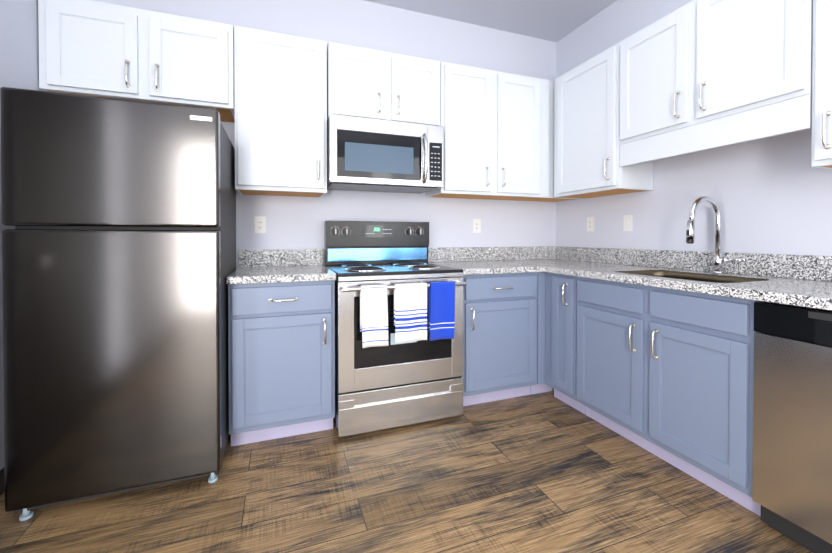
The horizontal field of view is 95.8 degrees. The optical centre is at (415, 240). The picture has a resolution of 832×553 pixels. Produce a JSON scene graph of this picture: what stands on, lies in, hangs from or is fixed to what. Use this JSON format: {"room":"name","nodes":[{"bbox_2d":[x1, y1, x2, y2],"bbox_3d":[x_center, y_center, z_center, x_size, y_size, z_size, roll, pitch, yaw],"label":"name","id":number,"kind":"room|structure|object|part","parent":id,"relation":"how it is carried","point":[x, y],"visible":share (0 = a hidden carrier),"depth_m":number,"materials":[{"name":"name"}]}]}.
{"room":"kitchen","nodes":[
{"label":"kitchen","id":0,"kind":"room"},
{"bbox_2d":[0,0,42,469],"bbox_3d":[-1.302,-0.307,0.071,0.120,2.850,4.450,0,1,-20],"label":"wall","id":1,"kind":"structure","parent":0,"point":[19,50],"depth_m":1.73,"materials":[{"name":"white paint"}]},
{"bbox_2d":[0,468,4,495],"bbox_3d":[-1.242,1.065,0.106,0.008,0.105,4.448,0,1,-20],"label":"baseboard","id":2,"kind":"structure","parent":1,"relation":"attached to","point":[2,481],"depth_m":1.63,"materials":[{"name":"grey"}]},
{"bbox_2d":[91,0,556,268],"bbox_3d":[-0.397,-0.336,2.834,3.715,2.850,0.120,0,1,-20],"label":"wall","id":3,"kind":"structure","parent":0,"point":[294,222],"depth_m":2.83,"materials":[{"name":"white paint"}]},
{"bbox_2d":[38,0,234,122],"bbox_3d":[-1.524,-1.011,2.156,0.886,0.486,0.360,0,1,-20],"label":"upper cabinet","id":4,"kind":"object","parent":3,"relation":"attached to","point":[95,48],"visible":0.98,"depth_m":2.02,"materials":[{"name":"white paint"},{"name":"raw wood"},{"name":"nickel"}]},
{"bbox_2d":[255,216,265,232],"bbox_3d":[-1.048,-0.105,2.529,0.070,0.114,0.008,0,1,-20],"label":"electrical outlet","id":5,"kind":"object","parent":3,"relation":"attached to","point":[260,224],"visible":1,"depth_m":2.53,"materials":[{"name":"white plastic"}]},
{"bbox_2d":[234,25,326,196],"bbox_3d":[-0.854,-0.779,2.403,0.529,0.956,0.360,0,1,-20],"label":"upper cabinet","id":6,"kind":"object","parent":3,"relation":"attached to","point":[280,90],"visible":1,"depth_m":2.27,"materials":[{"name":"white paint"},{"name":"raw wood"},{"name":"nickel"}]},
{"bbox_2d":[327,42,439,125],"bbox_3d":[-0.232,-1.017,2.628,0.773,0.484,0.360,0,1,-20],"label":"upper cabinet","id":7,"kind":"object","parent":3,"relation":"attached to","point":[370,83],"visible":0.92,"depth_m":2.48,"materials":[{"name":"white paint"},{"name":"raw wood"},{"name":"nickel"}]},
{"bbox_2d":[327,114,442,193],"bbox_3d":[-0.228,-0.563,2.576,0.755,0.415,0.470,0,1,-20],"label":"over-the-range microwave","id":8,"kind":"object","parent":7,"relation":"attached to","point":[371,155],"visible":1,"depth_m":2.41,"materials":[{"name":"silver metal"}]},
{"bbox_3d":[-0.158,-0.537,2.430,0.699,0.284,0.028,0,1,-20],"label":"glass","id":9,"kind":"part","parent":8,"relation":"part of","materials":[{"name":"black glass"}]},
{"bbox_3d":[0.061,-0.540,2.466,0.026,0.330,0.066,0,1,-20],"label":"handle","id":10,"kind":"part","parent":8,"relation":"part of","materials":[{"name":"silver metal"}]},
{"bbox_2d":[473,219,480,232],"bbox_3d":[0.501,-0.119,3.095,0.070,0.114,0.008,0,1,-20],"label":"electrical outlet","id":11,"kind":"object","parent":3,"relation":"attached to","point":[476,225],"visible":1,"depth_m":3.09,"materials":[{"name":"white plastic"}]},
{"bbox_2d":[426,61,553,200],"bbox_3d":[0.566,-0.800,2.941,0.931,0.925,0.323,0,1,-20],"label":"upper cabinet","id":12,"kind":"object","parent":3,"relation":"attached to","point":[498,135],"depth_m":2.80,"materials":[{"name":"white wood"}]},
{"bbox_2d":[540,197,578,201],"bbox_3d":[1.156,-0.802,3.156,0.325,0.925,0.323,0,1,-20],"label":"upper cabinet","id":13,"kind":"object","parent":3,"relation":"attached to","point":[556,199],"depth_m":3.12,"materials":[{"name":"white"}]},
{"bbox_2d":[0,391,812,552],"bbox_3d":[0.563,1.177,0.219,3.715,0.120,5.720,0,1,-20],"label":"floor","id":14,"kind":"structure","parent":0,"point":[546,472],"depth_m":1.58,"materials":[{"name":"brown wood"}]},
{"bbox_2d":[0,87,235,520],"bbox_3d":[-1.360,0.254,1.917,0.740,1.690,0.774,0,1,-20],"label":"fridge","id":15,"kind":"object","parent":14,"relation":"on","point":[118,254],"visible":0.94,"depth_m":1.55,"materials":[{"name":"grey metal"}]},
{"bbox_2d":[228,280,334,445],"bbox_3d":[-0.801,0.657,2.275,0.538,0.876,0.665,0,1,-20],"label":"base cabinet","id":16,"kind":"object","parent":14,"relation":"on","point":[281,350],"visible":1,"depth_m":2.00,"materials":[{"name":"blue wood"}]},
{"bbox_2d":[226,249,335,283],"bbox_3d":[-0.805,0.141,2.279,0.545,0.152,0.645,0,1,-20],"label":"countertop","id":17,"kind":"structure","parent":16,"relation":"on","point":[276,265],"depth_m":2.45,"materials":[{"name":"stone"}]},
{"bbox_2d":[324,221,466,436],"bbox_3d":[-0.165,0.481,2.447,0.760,1.225,0.742,0,1,-20],"label":"range","id":18,"kind":"object","parent":14,"relation":"on","point":[398,329],"visible":0.98,"depth_m":2.17,"materials":[{"name":"silver metal"}]},
{"bbox_2d":[360,284,388,347],"bbox_3d":[-0.228,0.410,2.054,0.149,0.334,0.048,0,1,-20],"label":"towel","id":19,"kind":"object","parent":18,"relation":"hanging from","point":[373,298],"depth_m":2.04,"materials":[{"name":"white fabric"}]},
{"bbox_3d":[-0.158,0.302,2.436,0.593,0.813,0.553,0,1,-20],"label":"glass","id":20,"kind":"part","parent":18,"relation":"part of","materials":[{"name":"black glass"}]},
{"bbox_2d":[394,283,426,342],"bbox_3d":[-0.029,0.406,2.126,0.189,0.326,0.048,0,1,-20],"label":"towel","id":21,"kind":"object","parent":18,"relation":"hanging from","point":[410,299],"depth_m":2.11,"materials":[{"name":"white fabric"}]},
{"bbox_2d":[428,281,454,340],"bbox_3d":[0.148,0.408,2.191,0.163,0.332,0.049,0,1,-20],"label":"towel","id":22,"kind":"object","parent":18,"relation":"hanging from","point":[441,318],"depth_m":2.18,"materials":[{"name":"blue fabric"}]},
{"bbox_2d":[462,272,537,405],"bbox_3d":[0.460,0.652,2.736,0.594,0.876,0.665,0,1,-20],"label":"base cabinet","id":23,"kind":"object","parent":14,"relation":"on","point":[499,336],"visible":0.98,"depth_m":2.46,"materials":[{"name":"blue wood"}]},
{"bbox_2d":[428,246,539,274],"bbox_3d":[0.457,0.136,2.739,0.600,0.153,0.647,0,1,-20],"label":"countertop","id":24,"kind":"structure","parent":23,"relation":"on","point":[473,260],"depth_m":2.99,"materials":[{"name":"stone"}]},
{"bbox_2d":[530,272,553,394],"bbox_3d":[1.046,0.649,2.980,0.664,0.876,0.607,0,1,-20],"label":"base cabinet","id":25,"kind":"object","parent":14,"relation":"on","point":[541,386],"visible":0.15,"depth_m":2.59,"materials":[{"name":"blue wood"}]},
{"bbox_2d":[545,272,585,413],"bbox_3d":[1.200,0.654,2.559,0.665,0.876,0.284,0,1,-20],"label":"base cabinet","id":26,"kind":"object","parent":14,"relation":"on","point":[560,333],"visible":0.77,"depth_m":2.43,"materials":[{"name":"blue wood"}]},
{"bbox_2d":[576,276,760,515],"bbox_3d":[1.409,0.660,1.986,0.665,0.876,0.926,0,1,-20],"label":"base cabinet","id":27,"kind":"object","parent":14,"relation":"on","point":[666,374],"visible":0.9,"depth_m":1.74,"materials":[{"name":"blue wood"}]},
{"bbox_2d":[540,246,831,309],"bbox_3d":[1.463,0.146,1.829,0.667,0.153,3.047,0,1,-20],"label":"countertop","id":28,"kind":"structure","parent":27,"relation":"on","point":[802,280],"depth_m":1.92,"materials":[{"name":"stone"}]},
{"bbox_2d":[614,270,769,282],"bbox_3d":[1.407,0.303,1.974,0.424,0.238,0.624,0,1,-20],"label":"sink","id":29,"kind":"object","parent":28,"relation":"in","point":[703,277],"visible":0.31,"depth_m":2.11,"materials":[{"name":"silver metal"}]},
{"bbox_2d":[686,196,746,273],"bbox_3d":[1.573,-0.028,1.977,0.268,0.418,0.157,0,1,-20],"label":"faucet","id":30,"kind":"object","parent":28,"relation":"on","point":[719,259],"visible":1,"depth_m":2.04,"materials":[{"name":"silver metal"}]},
{"bbox_2d":[752,301,831,552],"bbox_3d":[1.681,0.669,1.266,0.614,0.872,0.602,0,1,-20],"label":"dishwasher","id":31,"kind":"object","parent":14,"relation":"on","point":[792,443],"visible":0.92,"depth_m":1.33,"materials":[{"name":"silver metal"}]},
{"bbox_2d":[364,0,616,41],"bbox_3d":[0.563,-1.793,0.188,3.715,0.120,5.720,0,1,-20],"label":"ceiling","id":32,"kind":"structure","parent":0,"point":[554,20],"depth_m":2.91,"materials":[{"name":"white paint"}]},
{"bbox_2d":[556,0,831,255],"bbox_3d":[2.272,-0.314,0.763,0.120,2.850,5.600,0,1,-20],"label":"wall","id":33,"kind":"structure","parent":0,"point":[771,195],"depth_m":2.19,"materials":[{"name":"white paint"}]},
{"bbox_2d":[587,217,593,230],"bbox_3d":[1.389,-0.128,2.997,0.008,0.114,0.070,0,1,-20],"label":"electrical outlet","id":34,"kind":"object","parent":33,"relation":"attached to","point":[590,223],"visible":1,"depth_m":2.99,"materials":[{"name":"white plastic"}]},
{"bbox_2d":[554,42,652,198],"bbox_3d":[1.301,-0.797,2.710,0.360,0.926,0.601,0,1,-20],"label":"upper cabinet","id":35,"kind":"object","parent":33,"relation":"attached to","point":[587,129],"visible":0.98,"depth_m":2.58,"materials":[{"name":"white painted wood"},{"name":"raw wood"},{"name":"metal"}]},
{"bbox_2d":[623,215,632,230],"bbox_3d":[1.503,-0.121,2.674,0.015,0.114,0.070,0,1,-20],"label":"light switch","id":36,"kind":"object","parent":33,"relation":"attached to","point":[627,222],"visible":1,"depth_m":2.67,"materials":[{"name":"white plastic"}]},
{"bbox_2d":[620,0,812,166],"bbox_3d":[1.562,-0.857,1.995,0.360,0.790,0.909,0,1,-20],"label":"upper cabinet","id":37,"kind":"object","parent":33,"relation":"attached to","point":[698,75],"visible":0.96,"depth_m":1.85,"materials":[{"name":"white painted wood"},{"name":"raw wood"},{"name":"metal"}]},
{"bbox_2d":[811,0,831,168],"bbox_3d":[1.823,-0.769,1.280,0.360,0.950,0.605,0,1,-20],"label":"upper cabinet","id":38,"kind":"object","parent":33,"relation":"attached to","point":[821,153],"visible":1,"depth_m":1.48,"materials":[{"name":"white painted wood"},{"name":"raw wood"},{"name":"metal"}]}
]}

